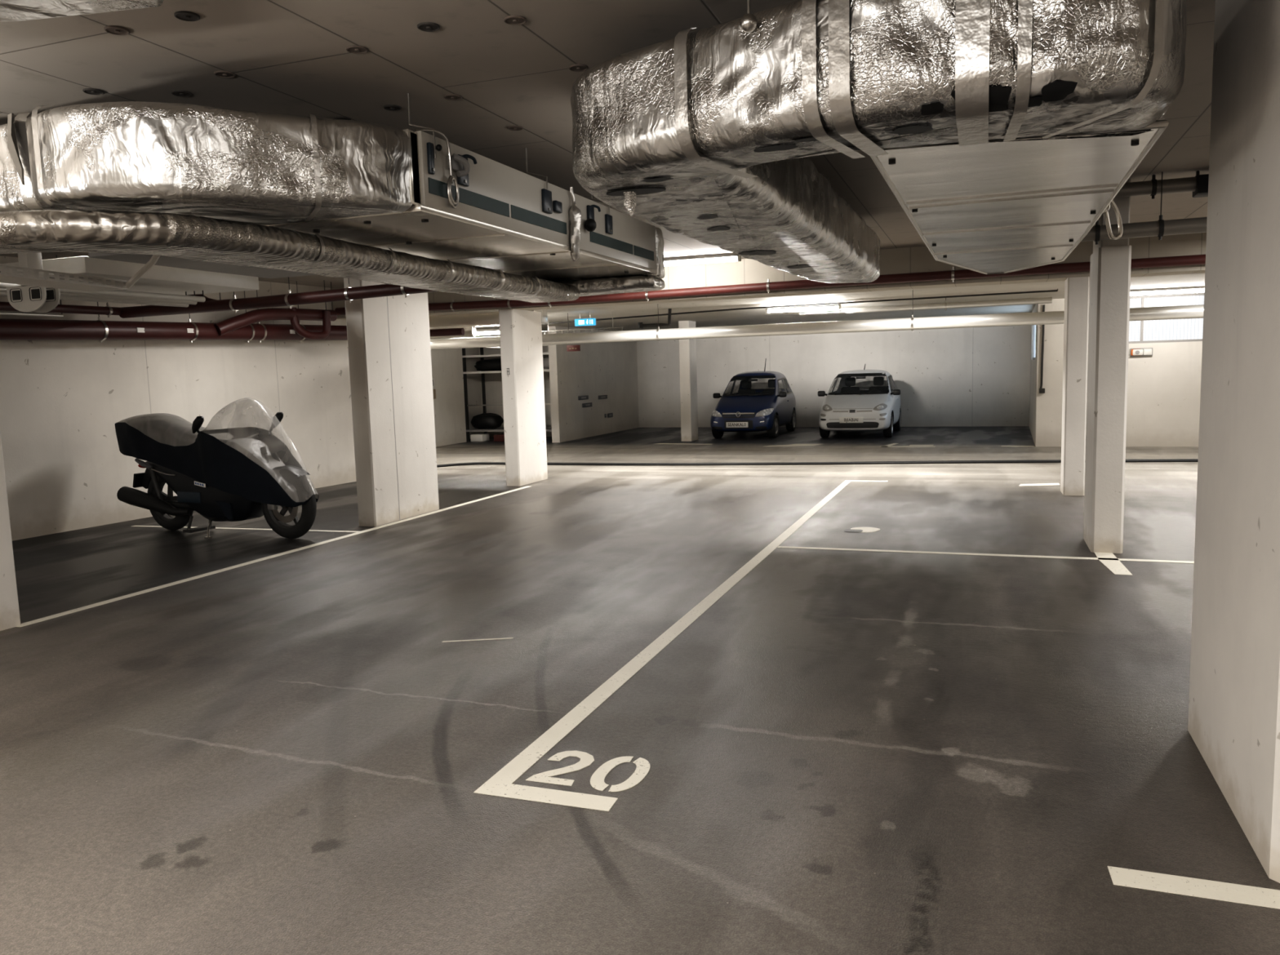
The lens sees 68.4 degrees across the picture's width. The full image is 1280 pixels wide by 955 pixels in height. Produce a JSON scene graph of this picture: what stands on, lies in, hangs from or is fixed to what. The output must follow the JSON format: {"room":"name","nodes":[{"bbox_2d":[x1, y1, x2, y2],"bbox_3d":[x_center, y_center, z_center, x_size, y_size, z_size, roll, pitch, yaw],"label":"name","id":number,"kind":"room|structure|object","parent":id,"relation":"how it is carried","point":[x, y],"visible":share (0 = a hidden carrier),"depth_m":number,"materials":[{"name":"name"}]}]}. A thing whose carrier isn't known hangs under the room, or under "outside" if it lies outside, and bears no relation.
{"room":"parking garage","nodes":[
{"label":"parking garage","id":0,"kind":"room"},
{"bbox_2d":[0,254,160,292],"bbox_3d":[-3.684,-1.289,5.624,0.831,0.204,1.667,1,7,20],"label":"cable tray","id":1,"kind":"object","parent":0,"point":[14,278],"visible":0.99,"depth_m":6.03,"materials":[{"name":"grey metal"}]},
{"bbox_2d":[0,255,356,541],"bbox_3d":[-9.600,-0.490,7.749,4.640,3.030,20.000,1,7,20],"label":"wall","id":2,"kind":"structure","parent":0,"point":[62,402],"depth_m":11.40,"materials":[{"name":"concrete"}]},
{"bbox_2d":[88,252,317,278],"bbox_3d":[-2.988,-1.703,7.212,1.200,0.140,1.800,1,7,20],"label":"duct","id":3,"kind":"object","parent":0,"point":[168,261],"visible":0.23,"depth_m":7.23,"materials":[{"name":"grey metal"}]},
{"bbox_2d":[430,337,466,446],"bbox_3d":[-6.348,-2.024,20.521,1.950,3.030,6.400,1,7,20],"label":"wall","id":4,"kind":"structure","parent":0,"point":[449,408],"depth_m":22.54,"materials":[{"name":"paint"}]},
{"bbox_2d":[432,389,435,399],"bbox_3d":[-4.830,-1.928,21.826,0.021,0.220,0.350,1,7,20],"label":"notice","id":5,"kind":"object","parent":4,"relation":"attached to","point":[433,390],"visible":0.45,"depth_m":21.93,"materials":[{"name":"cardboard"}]},
{"bbox_2d":[465,331,551,439],"bbox_3d":[-3.761,-2.493,24.018,4.400,3.030,2.000,1,7,20],"label":"wall","id":6,"kind":"structure","parent":0,"point":[493,381],"depth_m":24.86,"materials":[{"name":"paint"}]},
{"bbox_2d":[544,388,551,425],"bbox_3d":[-2.430,-1.830,24.405,1.850,0.950,0.080,1,7,20],"label":"board","id":7,"kind":"object","parent":6,"relation":"attached to","point":[547,391],"visible":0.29,"depth_m":24.34,"materials":[{"name":"plastic"}]},
{"bbox_2d":[547,326,639,442],"bbox_3d":[-1.056,-2.656,24.774,0.200,3.030,5.700,1,7,20],"label":"wall partition","id":8,"kind":"structure","parent":0,"point":[610,369],"depth_m":24.04,"materials":[{"name":"paint"}]},
{"bbox_2d":[577,395,588,399],"bbox_3d":[-1.410,-1.990,23.512,0.025,0.100,0.610,1,7,20],"label":"wall plate","id":9,"kind":"object","parent":8,"relation":"attached to","point":[580,397],"visible":1,"depth_m":23.48,"materials":[{"name":"grey plastic"}]},
{"bbox_2d":[582,402,591,407],"bbox_3d":[-1.328,-1.828,23.743,0.025,0.100,0.600,1,7,20],"label":"wall plate","id":10,"kind":"object","parent":8,"relation":"attached to","point":[589,404],"visible":1,"depth_m":23.68,"materials":[{"name":"grey plastic"}]},
{"bbox_2d":[598,395,607,399],"bbox_3d":[-0.973,-2.107,24.705,0.025,0.100,0.600,1,7,20],"label":"wall plate","id":11,"kind":"object","parent":8,"relation":"attached to","point":[600,397],"visible":1,"depth_m":24.68,"materials":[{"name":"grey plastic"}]},
{"bbox_2d":[0,0,1215,288],"bbox_3d":[-2.253,-1.897,3.970,21.000,0.210,18.300,1,7,20],"label":"ceiling","id":12,"kind":"structure","parent":0,"point":[495,77],"depth_m":4.28,"materials":[{"name":"concrete"}]},
{"bbox_2d":[0,254,62,317],"bbox_3d":[-7.197,-1.713,7.523,0.036,0.688,5.506,1,7,21],"label":"pipe","id":13,"kind":"object","parent":12,"relation":"hanging from","point":[15,313],"visible":0.84,"depth_m":9.78,"materials":[{"name":"metal"}]},
{"bbox_2d":[6,252,60,312],"bbox_3d":[-4.879,-1.726,7.544,0.420,0.800,0.144,1,7,20],"label":"bracket","id":14,"kind":"object","parent":12,"relation":"hanging from","point":[23,298],"visible":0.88,"depth_m":7.53,"materials":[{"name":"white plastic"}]},
{"bbox_2d":[0,302,121,317],"bbox_3d":[-7.027,-1.762,7.855,0.102,0.675,6.251,1,7,21],"label":"pipe","id":15,"kind":"object","parent":12,"relation":"hanging from","point":[108,310],"visible":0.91,"depth_m":10.25,"materials":[{"name":"metal"}]},
{"bbox_2d":[0,0,163,22],"bbox_3d":[-2.593,-1.580,2.877,2.416,0.154,0.718,-2,6,-6],"label":"duct","id":16,"kind":"object","parent":12,"relation":"attached to","point":[10,10],"visible":1,"depth_m":3.12,"materials":[{"name":"metal"}]},
{"bbox_2d":[0,291,189,306],"bbox_3d":[-5.366,-1.817,7.751,0.056,0.638,4.006,1,7,21],"label":"pipe","id":17,"kind":"object","parent":12,"relation":"hanging from","point":[2,294],"visible":0.43,"depth_m":8.86,"materials":[{"name":"grey metal"}]},
{"bbox_2d":[0,256,258,295],"bbox_3d":[-5.136,-1.888,9.049,1.900,0.140,2.000,1,7,20],"label":"duct","id":18,"kind":"object","parent":17,"relation":"attached to","point":[158,279],"visible":0.57,"depth_m":8.63,"materials":[{"name":"grey metal"}]},
{"bbox_2d":[0,288,197,304],"bbox_3d":[-5.263,-1.825,7.712,0.056,0.618,4.006,1,7,21],"label":"pipe","id":19,"kind":"object","parent":12,"relation":"hanging from","point":[2,290],"visible":0.38,"depth_m":8.79,"materials":[{"name":"grey metal"}]},
{"bbox_2d":[0,282,205,302],"bbox_3d":[-5.160,-1.834,7.673,0.056,0.598,4.006,1,7,21],"label":"pipe","id":20,"kind":"object","parent":12,"relation":"hanging from","point":[113,293],"visible":0.57,"depth_m":8.80,"materials":[{"name":"white plastic"}]},
{"bbox_2d":[0,281,347,342],"bbox_3d":[-6.650,-1.797,9.298,0.382,0.950,11.218,1,7,23],"label":"pipe","id":21,"kind":"object","parent":12,"relation":"hanging from","point":[10,329],"visible":0.74,"depth_m":11.07,"materials":[{"name":"metal"}]},
{"bbox_2d":[186,293,220,301],"bbox_3d":[-4.948,-2.148,10.449,0.737,0.608,0.100,1,7,20],"label":"pipe","id":22,"kind":"object","parent":12,"relation":"hanging from","point":[207,299],"visible":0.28,"depth_m":10.39,"materials":[{"name":"metal"}]},
{"bbox_2d":[213,281,337,335],"bbox_3d":[-4.892,-2.316,12.797,0.261,0.804,1.967,2,7,29],"label":"pipe","id":23,"kind":"object","parent":12,"relation":"hanging from","point":[231,324],"visible":0.94,"depth_m":12.50,"materials":[{"name":"metal"}]},
{"bbox_2d":[119,277,435,318],"bbox_3d":[-3.856,-2.110,10.037,4.383,0.654,0.136,1,7,19],"label":"pipe","id":24,"kind":"object","parent":12,"relation":"hanging from","point":[348,293],"visible":0.8,"depth_m":10.02,"materials":[{"name":"metal"}]},
{"bbox_2d":[288,280,330,339],"bbox_3d":[-4.607,-2.349,13.163,0.147,0.836,0.674,3,8,34],"label":"pipe","id":25,"kind":"object","parent":12,"relation":"hanging from","point":[295,325],"visible":0.96,"depth_m":13.21,"materials":[{"name":"metal"}]},
{"bbox_2d":[0,209,665,302],"bbox_3d":[-1.762,-1.649,6.094,1.973,0.807,5.480,3,8,36],"label":"duct","id":26,"kind":"object","parent":12,"relation":"hanging from","point":[188,237],"visible":1,"depth_m":4.62,"materials":[{"name":"metal"}]},
{"bbox_2d":[265,93,665,280],"bbox_3d":[-1.019,-1.781,6.476,1.384,0.673,3.737,1,7,20],"label":"ventilation unit","id":27,"kind":"object","parent":12,"relation":"hanging from","point":[468,207],"visible":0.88,"depth_m":5.66,"materials":[{"name":"metal"}]},
{"bbox_2d":[0,101,412,225],"bbox_3d":[-2.683,-1.442,4.594,2.991,0.422,1.048,1,7,20],"label":"duct","id":28,"kind":"object","parent":27,"relation":"attached to","point":[261,168],"visible":0.85,"depth_m":4.11,"materials":[{"name":"metal"}]},
{"bbox_2d":[265,204,657,280],"bbox_3d":[-1.061,-1.524,6.468,1.274,0.040,3.550,1,7,20],"label":"ventilation duct","id":29,"kind":"object","parent":27,"relation":"on","point":[431,231],"depth_m":5.76,"materials":[{"name":"metal"}]},
{"bbox_2d":[663,253,741,266],"bbox_3d":[0.513,-2.713,11.808,1.540,0.105,0.070,1,7,20],"label":"tube light","id":30,"kind":"object","parent":12,"relation":"attached to","point":[732,256],"visible":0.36,"depth_m":11.69,"materials":[{"name":"white plastic"}]},
{"bbox_2d":[330,232,1206,319],"bbox_3d":[0.935,-2.689,12.675,21.000,0.570,0.500,1,7,20],"label":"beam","id":31,"kind":"structure","parent":12,"relation":"attached to","point":[918,259],"depth_m":11.78,"materials":[{"name":"concrete"}]},
{"bbox_2d":[334,254,1205,315],"bbox_3d":[2.800,-2.429,11.669,15.801,0.219,0.122,1,7,20],"label":"pipe","id":32,"kind":"object","parent":31,"relation":"attached to","point":[1195,260],"visible":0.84,"depth_m":11.92,"materials":[{"name":"red metal"}]},
{"bbox_2d":[570,0,1186,283],"bbox_3d":[1.630,-1.796,6.138,2.414,0.720,6.538,1,7,20],"label":"duct","id":33,"kind":"object","parent":12,"relation":"hanging from","point":[707,135],"visible":1,"depth_m":3.25,"materials":[{"name":"metal"}]},
{"bbox_2d":[870,117,1168,274],"bbox_3d":[2.380,-1.741,5.981,1.196,0.585,5.732,1,7,20],"label":"panel","id":34,"kind":"object","parent":33,"relation":"attached to","point":[994,207],"visible":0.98,"depth_m":4.54,"materials":[{"name":"metal"}]},
{"bbox_2d":[1080,172,1207,244],"bbox_3d":[5.453,-2.081,6.772,4.451,0.516,0.128,1,7,20],"label":"pipe","id":35,"kind":"object","parent":12,"relation":"hanging from","point":[1161,228],"visible":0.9,"depth_m":7.29,"materials":[{"name":"metal"}]},
{"bbox_2d":[1114,170,1199,199],"bbox_3d":[5.546,-2.254,6.802,4.300,0.185,0.122,1,7,20],"label":"pipe","id":36,"kind":"object","parent":12,"relation":"hanging from","point":[1153,187],"visible":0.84,"depth_m":7.32,"materials":[{"name":"metal"}]},
{"bbox_2d":[1191,173,1208,197],"bbox_3d":[4.393,-2.239,7.216,0.250,0.140,0.220,1,7,20],"label":"box","id":37,"kind":"object","parent":36,"relation":"attached to","point":[1202,186],"visible":0.34,"depth_m":7.15,"materials":[{"name":"black plastic"}]},
{"bbox_2d":[0,426,1279,954],"bbox_3d":[0.353,0.461,11.186,21.000,0.200,33.000,1,7,20],"label":"floor","id":38,"kind":"structure","parent":0,"point":[846,752],"depth_m":4.38,"materials":[{"name":"concrete"}]},
{"bbox_2d":[0,430,20,631],"bbox_3d":[-4.675,-0.412,5.792,0.295,3.030,1.300,1,7,20],"label":"concrete pillar","id":39,"kind":"structure","parent":38,"relation":"on","point":[10,618],"depth_m":6.40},
{"bbox_2d":[116,412,316,538],"bbox_3d":[-4.559,-0.029,10.124,2.724,1.292,0.790,0,7,15],"label":"motor scooter","id":40,"kind":"object","parent":38,"relation":"on","point":[215,504],"visible":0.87,"depth_m":9.93,"materials":[{"name":"metal"}]},
{"bbox_2d":[191,416,204,433],"bbox_3d":[-4.519,-0.512,9.725,0.192,0.244,0.152,-5,7,-25],"label":"mirror","id":41,"kind":"object","parent":40,"relation":"attached to","point":[197,424],"depth_m":9.67,"materials":[{"name":"black plastic"}]},
{"bbox_2d":[115,400,319,506],"bbox_3d":[-4.586,-0.296,10.134,2.875,1.107,0.740,2,7,26],"label":"fairing","id":42,"kind":"object","parent":40,"relation":"on","point":[168,441],"visible":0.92,"depth_m":9.98,"materials":[{"name":"black plastic"}]},
{"bbox_2d":[266,412,283,435],"bbox_3d":[-3.930,-0.581,10.188,0.150,0.245,0.222,-2,6,-6],"label":"mirror","id":43,"kind":"object","parent":40,"relation":"attached to","point":[277,418],"depth_m":10.19,"materials":[{"name":"black plastic"}]},
{"bbox_2d":[131,525,358,532],"bbox_3d":[-4.453,0.572,10.523,3.037,0.002,0.060,0,7,17],"label":"parking line","id":44,"kind":"object","parent":38,"relation":"on","point":[131,526],"visible":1,"depth_m":10.50,"materials":[{"name":"white paint"}]},
{"bbox_2d":[15,486,529,626],"bbox_3d":[-2.947,0.575,10.105,0.085,0.002,7.800,1,7,20],"label":"parking line","id":45,"kind":"object","parent":38,"relation":"on","point":[82,608],"visible":1,"depth_m":8.28,"materials":[{"name":"white paint"}]},
{"bbox_2d":[343,277,439,526],"bbox_3d":[-2.843,-1.038,10.881,0.232,3.030,1.310,1,7,20],"label":"concrete pillar","id":46,"kind":"structure","parent":38,"relation":"on","point":[388,337],"depth_m":10.66,"materials":[{"name":"white concrete"}]},
{"bbox_2d":[441,637,513,642],"bbox_3d":[-1.001,1.002,5.819,0.437,0.002,0.016,-2,6,-5],"label":"scratch line","id":47,"kind":"object","parent":38,"relation":"on","point":[504,637],"visible":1,"depth_m":5.82,"materials":[{"name":"white paint"}]},
{"bbox_2d":[470,433,489,441],"bbox_3d":[-3.992,-0.994,23.510,0.350,0.180,0.350,1,7,20],"label":"box","id":48,"kind":"object","parent":38,"relation":"on","point":[477,437],"visible":1,"depth_m":23.37,"materials":[{"name":"cardboard"}]},
{"bbox_2d":[493,434,504,441],"bbox_3d":[-3.221,-0.990,23.361,0.700,0.160,0.400,1,7,20],"label":"crate","id":49,"kind":"object","parent":38,"relation":"on","point":[498,437],"visible":0.44,"depth_m":23.25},
{"bbox_2d":[462,347,551,441],"bbox_3d":[-3.024,-2.135,23.470,2.530,2.400,1.000,1,7,20],"label":"shelf unit","id":50,"kind":"object","parent":38,"relation":"on","point":[482,356],"visible":0.18,"depth_m":23.44,"materials":[{"name":"metal"}]},
{"bbox_2d":[471,413,503,428],"bbox_3d":[-3.827,-1.427,23.692,0.819,0.385,0.574,1,7,20],"label":"bag","id":51,"kind":"object","parent":50,"relation":"on","point":[484,420],"visible":1,"depth_m":23.48,"materials":[{"name":"plastic"}]},
{"bbox_2d":[474,358,501,371],"bbox_3d":[-3.439,-2.819,23.474,1.422,0.313,0.702,1,7,20],"label":"bag","id":52,"kind":"object","parent":50,"relation":"on","point":[489,365],"visible":0.44,"depth_m":23.30,"materials":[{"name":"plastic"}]},
{"bbox_2d":[542,356,549,368],"bbox_3d":[-2.173,-2.800,22.972,0.371,0.294,0.566,1,7,20],"label":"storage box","id":53,"kind":"object","parent":50,"relation":"on","point":[545,360],"visible":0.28,"depth_m":22.73,"materials":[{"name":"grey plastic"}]},
{"bbox_2d":[498,309,547,486],"bbox_3d":[-1.740,-1.200,14.131,0.230,2.560,0.956,1,7,20],"label":"concrete pillar","id":54,"kind":"structure","parent":38,"relation":"on","point":[520,331],"depth_m":13.86,"materials":[{"name":"white concrete"}]},
{"bbox_2d":[525,750,649,791],"bbox_3d":[-0.191,1.199,3.866,0.452,0.002,0.340,1,7,20],"label":"number","id":55,"kind":"object","parent":38,"relation":"on","point":[597,780],"visible":1,"depth_m":3.84,"materials":[{"name":"white paint"}]},
{"bbox_2d":[473,480,888,811],"bbox_3d":[1.405,0.640,8.418,0.602,0.002,10.365,1,7,20],"label":"bay marking","id":56,"kind":"object","parent":38,"relation":"on","point":[500,784],"visible":1,"depth_m":4.46,"materials":[{"name":"white paint"}]},
{"bbox_2d":[654,443,711,444],"bbox_3d":[0.966,-0.744,20.800,1.412,0.002,0.211,2,7,27],"label":"bay mark","id":57,"kind":"object","parent":38,"relation":"on","point":[655,443],"visible":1,"depth_m":20.86,"materials":[{"name":"white paint"}]},
{"bbox_2d":[678,320,697,441],"bbox_3d":[1.114,-2.211,21.648,0.250,2.720,0.550,1,7,20],"label":"concrete pillar","id":58,"kind":"structure","parent":38,"relation":"on","point":[687,348],"depth_m":21.46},
{"bbox_2d":[710,358,795,437],"bbox_3d":[2.799,-1.968,22.962,1.780,1.847,3.419,1,7,20],"label":"car","id":59,"kind":"object","parent":38,"relation":"on","point":[747,410],"visible":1,"depth_m":21.96,"materials":[{"name":"paint"}]},
{"bbox_2d":[712,393,721,398],"bbox_3d":[1.881,-1.970,22.689,0.242,0.125,0.100,1,7,20],"label":"mirror","id":60,"kind":"object","parent":59,"relation":"attached to","point":[715,395],"depth_m":22.66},
{"bbox_2d":[711,426,722,430],"bbox_3d":[1.771,-1.133,21.680,0.272,0.076,0.043,3,8,34],"label":"vent","id":61,"kind":"object","parent":59,"relation":"attached to","point":[713,428],"depth_m":21.67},
{"bbox_2d":[724,420,752,429],"bbox_3d":[2.247,-1.202,21.475,0.660,0.191,0.015,1,7,20],"label":"license plate","id":62,"kind":"object","parent":59,"relation":"attached to","point":[728,424],"depth_m":21.45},
{"bbox_2d":[721,412,755,417],"bbox_3d":[2.243,-1.418,21.457,0.801,0.122,0.025,1,7,20],"label":"grille","id":63,"kind":"object","parent":59,"relation":"attached to","point":[724,415],"depth_m":21.43,"materials":[{"name":"metal"}]},
{"bbox_2d":[755,426,767,429],"bbox_3d":[2.741,-1.121,21.326,0.272,0.076,0.043,-1,6,6],"label":"vent","id":64,"kind":"object","parent":59,"relation":"attached to","point":[756,427],"depth_m":21.32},
{"bbox_2d":[777,391,786,397],"bbox_3d":[3.325,-1.953,22.161,0.242,0.125,0.100,1,7,20],"label":"mirror","id":65,"kind":"object","parent":59,"relation":"attached to","point":[782,394],"depth_m":22.12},
{"bbox_2d":[765,444,821,446],"bbox_3d":[3.206,-0.681,19.675,1.262,0.002,0.539,-1,6,7],"label":"bay mark","id":66,"kind":"object","parent":38,"relation":"on","point":[791,444],"visible":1,"depth_m":19.56,"materials":[{"name":"white paint"}]},
{"bbox_2d":[436,458,1198,467],"bbox_3d":[3.946,-0.256,15.524,16.312,0.048,0.868,0,7,11],"label":"cable","id":67,"kind":"object","parent":38,"relation":"on","point":[1148,460],"visible":0.68,"depth_m":15.54,"materials":[{"name":"black plastic"}]},
{"bbox_2d":[817,364,901,437],"bbox_3d":[5.197,-1.837,22.098,1.858,1.643,3.422,1,7,20],"label":"car","id":68,"kind":"object","parent":38,"relation":"on","point":[847,408],"visible":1,"depth_m":20.96,"materials":[{"name":"paint"}]},
{"bbox_2d":[817,391,827,396],"bbox_3d":[4.239,-1.941,21.827,0.242,0.125,0.100,1,7,20],"label":"mirror","id":69,"kind":"object","parent":68,"relation":"attached to","point":[820,393],"depth_m":21.80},
{"bbox_2d":[826,422,879,428],"bbox_3d":[4.643,-1.146,20.604,1.130,0.138,0.018,1,7,20],"label":"grille","id":70,"kind":"object","parent":68,"relation":"attached to","point":[828,424],"depth_m":20.59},
{"bbox_2d":[890,389,900,395],"bbox_3d":[5.757,-1.923,21.273,0.242,0.125,0.100,1,7,20],"label":"mirror","id":71,"kind":"object","parent":68,"relation":"attached to","point":[895,392],"depth_m":21.22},
{"bbox_2d":[844,527,880,533],"bbox_3d":[2.200,0.515,9.313,0.335,0.004,0.323,1,7,20],"label":"paint patch","id":72,"kind":"object","parent":38,"relation":"on","point":[864,530],"visible":1,"depth_m":9.28,"materials":[{"name":"white paint"}]},
{"bbox_2d":[879,443,935,447],"bbox_3d":[5.364,-0.647,18.819,1.050,0.002,0.880,1,7,20],"label":"bay mark","id":73,"kind":"object","parent":38,"relation":"on","point":[892,444],"visible":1,"depth_m":18.57,"materials":[{"name":"white paint"}]},
{"bbox_2d":[777,546,1194,563],"bbox_3d":[4.421,0.668,7.390,6.750,0.002,0.075,1,7,20],"label":"parking line","id":74,"kind":"object","parent":38,"relation":"on","point":[785,547],"visible":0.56,"depth_m":7.94,"materials":[{"name":"white paint"}]},
{"bbox_2d":[1001,445,1034,446],"bbox_3d":[7.172,-0.596,17.899,0.580,0.002,0.130,1,7,20],"label":"bay mark","id":75,"kind":"object","parent":38,"relation":"on","point":[1002,446],"visible":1,"depth_m":17.89,"materials":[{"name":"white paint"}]},
{"bbox_2d":[1018,483,1059,486],"bbox_3d":[5.202,0.093,12.290,0.596,0.002,0.188,-2,6,0],"label":"bay stripe","id":76,"kind":"object","parent":38,"relation":"on","point":[1038,484],"visible":1,"depth_m":12.28,"materials":[{"name":"white paint"}]},
{"bbox_2d":[1060,276,1089,495],"bbox_3d":[5.210,-1.082,11.300,0.230,2.560,0.470,1,7,20],"label":"concrete pillar","id":77,"kind":"structure","parent":38,"relation":"on","point":[1076,289],"depth_m":11.10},
{"bbox_2d":[1083,178,1131,553],"bbox_3d":[3.972,-0.913,8.017,0.240,3.030,0.680,1,7,20],"label":"concrete pillar","id":78,"kind":"structure","parent":38,"relation":"on","point":[1110,263],"depth_m":7.75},
{"bbox_2d":[1094,552,1133,575],"bbox_3d":[3.738,0.679,7.473,0.150,0.002,0.867,0,7,17],"label":"parking line marking","id":79,"kind":"object","parent":38,"relation":"on","point":[1116,566],"depth_m":7.44,"materials":[{"name":"white paint"}]},
{"bbox_2d":[1107,866,1279,909],"bbox_3d":[2.422,1.264,2.616,2.016,0.002,0.110,1,7,20],"label":"bay stripe","id":80,"kind":"object","parent":38,"relation":"on","point":[1214,890],"visible":1,"depth_m":2.88,"materials":[{"name":"white paint"}]},
{"bbox_2d":[1187,0,1279,883],"bbox_3d":[2.339,-0.330,3.267,0.455,3.030,1.310,1,7,20],"label":"concrete pillar","id":81,"kind":"structure","parent":38,"relation":"on","point":[1233,722],"depth_m":3.30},
{"bbox_2d":[636,324,1031,427],"bbox_3d":[4.692,-2.881,25.288,11.000,3.030,0.960,1,7,20],"label":"wall","id":82,"kind":"structure","parent":0,"point":[970,376],"depth_m":24.43,"materials":[{"name":"concrete"}]},
{"bbox_2d":[475,273,1204,332],"bbox_3d":[3.466,-3.565,19.573,21.000,0.300,14.300,1,7,20],"label":"ceiling","id":83,"kind":"structure","parent":0,"point":[754,316],"depth_m":17.11,"materials":[{"name":"paint"}]},
{"bbox_2d":[429,328,464,337],"bbox_3d":[-3.539,-2.480,15.226,1.458,0.480,0.132,0,7,14],"label":"pipe","id":84,"kind":"object","parent":83,"relation":"hanging from","point":[449,331],"visible":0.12,"depth_m":15.09,"materials":[{"name":"metal"}]},
{"bbox_2d":[430,327,476,338],"bbox_3d":[-3.480,-2.672,16.693,1.168,0.430,0.202,0,7,13],"label":"light fixture","id":85,"kind":"object","parent":83,"relation":"hanging from","point":[468,331],"visible":0.32,"depth_m":16.58,"materials":[{"name":"metal"}]},
{"bbox_2d":[475,328,499,335],"bbox_3d":[-2.978,-2.786,17.261,1.240,0.360,0.070,1,7,20],"label":"tube light","id":86,"kind":"object","parent":83,"relation":"hanging from","point":[492,331],"visible":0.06,"depth_m":17.17,"materials":[{"name":"white plastic"}]},
{"bbox_2d":[428,309,547,328],"bbox_3d":[-2.762,-2.694,15.960,2.400,0.256,0.500,1,7,20],"label":"duct","id":87,"kind":"object","parent":83,"relation":"attached to","point":[482,319],"visible":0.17,"depth_m":15.77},
{"bbox_2d":[458,312,568,347],"bbox_3d":[-2.908,-2.742,17.884,3.405,0.590,0.080,1,7,20],"label":"pipe","id":88,"kind":"object","parent":83,"relation":"hanging from","point":[567,313],"visible":0.11,"depth_m":17.65,"materials":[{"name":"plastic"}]},
{"bbox_2d":[566,345,580,351],"bbox_3d":[-1.222,-2.373,17.303,0.260,0.110,0.035,1,7,20],"label":"sign","id":89,"kind":"object","parent":88,"relation":"hanging from","point":[569,348],"visible":1,"depth_m":17.29,"materials":[{"name":"plastic"}]},
{"bbox_2d":[542,311,622,333],"bbox_3d":[-1.079,-2.832,17.575,1.750,0.442,0.304,1,7,20],"label":"wire tray","id":90,"kind":"object","parent":83,"relation":"hanging from","point":[612,312],"visible":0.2,"depth_m":17.40,"materials":[{"name":"metal"}]},
{"bbox_2d":[574,311,595,326],"bbox_3d":[-1.001,-2.893,17.191,0.400,0.245,0.054,1,7,20],"label":"exit sign","id":91,"kind":"object","parent":83,"relation":"hanging from","point":[586,322],"visible":1,"depth_m":17.17,"materials":[{"name":"blue"}]},
{"bbox_2d":[638,308,671,328],"bbox_3d":[0.267,-2.874,17.025,0.645,0.322,0.086,1,7,20],"label":"pipe","id":92,"kind":"object","parent":83,"relation":"hanging from","point":[641,325],"visible":1,"depth_m":16.99,"materials":[{"name":"metal"}]},
{"bbox_2d":[541,288,1057,324],"bbox_3d":[2.224,-2.934,16.407,9.255,0.174,0.028,1,7,20],"label":"pipe","id":93,"kind":"object","parent":83,"relation":"hanging from","point":[1051,291],"visible":0.83,"depth_m":16.06,"materials":[{"name":"metal"}]},
{"bbox_2d":[765,302,844,315],"bbox_3d":[2.858,-2.952,16.414,1.320,0.175,0.350,1,7,20],"label":"tube light","id":94,"kind":"object","parent":83,"relation":"hanging from","point":[826,307],"visible":1,"depth_m":16.29,"materials":[{"name":"grey plastic"}]},
{"bbox_2d":[430,304,1204,349],"bbox_3d":[2.337,-2.541,14.913,19.300,0.627,0.196,1,7,20],"label":"pipe","id":95,"kind":"object","parent":83,"relation":"hanging from","point":[1182,312],"visible":0.7,"depth_m":14.65,"materials":[{"name":"metal"}]},
{"bbox_2d":[800,297,1052,315],"bbox_3d":[4.765,-2.934,16.011,4.100,0.231,0.112,1,7,20],"label":"pipe","id":96,"kind":"object","parent":83,"relation":"hanging from","point":[945,305],"visible":0.93,"depth_m":15.88,"materials":[{"name":"metal"}]},
{"bbox_2d":[1129,285,1204,295],"bbox_3d":[8.632,-3.021,15.226,1.540,0.105,0.070,1,7,20],"label":"tube light","id":97,"kind":"object","parent":83,"relation":"attached to","point":[1198,288],"visible":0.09,"depth_m":15.23,"materials":[{"name":"grey plastic"}]},
{"bbox_2d":[1028,303,1037,444],"bbox_3d":[8.800,-2.494,20.805,0.400,3.030,6.600,1,7,20],"label":"wall","id":98,"kind":"structure","parent":0,"point":[1033,362],"depth_m":20.15,"materials":[{"name":"paint"}]},
{"bbox_2d":[1032,324,1035,359],"bbox_3d":[8.498,-2.956,20.108,0.060,0.880,3.200,1,7,20],"label":"window","id":99,"kind":"structure","parent":98,"relation":"in","point":[1034,326],"depth_m":21.55,"materials":[{"name":"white glass"}]},
{"bbox_2d":[1035,292,1204,446],"bbox_3d":[10.300,-2.066,16.619,6.100,3.030,0.280,1,7,20],"label":"wall","id":100,"kind":"structure","parent":0,"point":[1164,387],"depth_m":16.97,"materials":[{"name":"paint"}]},
{"bbox_2d":[1039,304,1044,393],"bbox_3d":[7.450,-2.372,17.434,0.100,1.620,0.060,1,7,20],"label":"pipe","id":101,"kind":"object","parent":100,"relation":"hanging from","point":[1042,390],"visible":0.92,"depth_m":17.45,"materials":[{"name":"metal"}]},
{"bbox_2d":[1039,388,1044,393],"bbox_3d":[7.472,-1.612,17.519,0.100,0.090,0.060,1,7,20],"label":"switch","id":102,"kind":"object","parent":101,"relation":"attached to","point":[1041,390],"depth_m":17.49,"materials":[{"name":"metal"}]},
{"bbox_2d":[1129,347,1152,356],"bbox_3d":[8.981,-2.246,16.880,0.360,0.145,0.105,1,7,20],"label":"alarm box","id":103,"kind":"object","parent":100,"relation":"attached to","point":[1140,351],"visible":1,"depth_m":16.86,"materials":[{"name":"grey plastic"}]},
{"bbox_2d":[1128,293,1204,343],"bbox_3d":[9.971,-2.821,16.567,3.104,0.840,0.070,1,7,20],"label":"window","id":104,"kind":"structure","parent":100,"relation":"in","point":[1190,330],"depth_m":16.79,"materials":[{"name":"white glass"}]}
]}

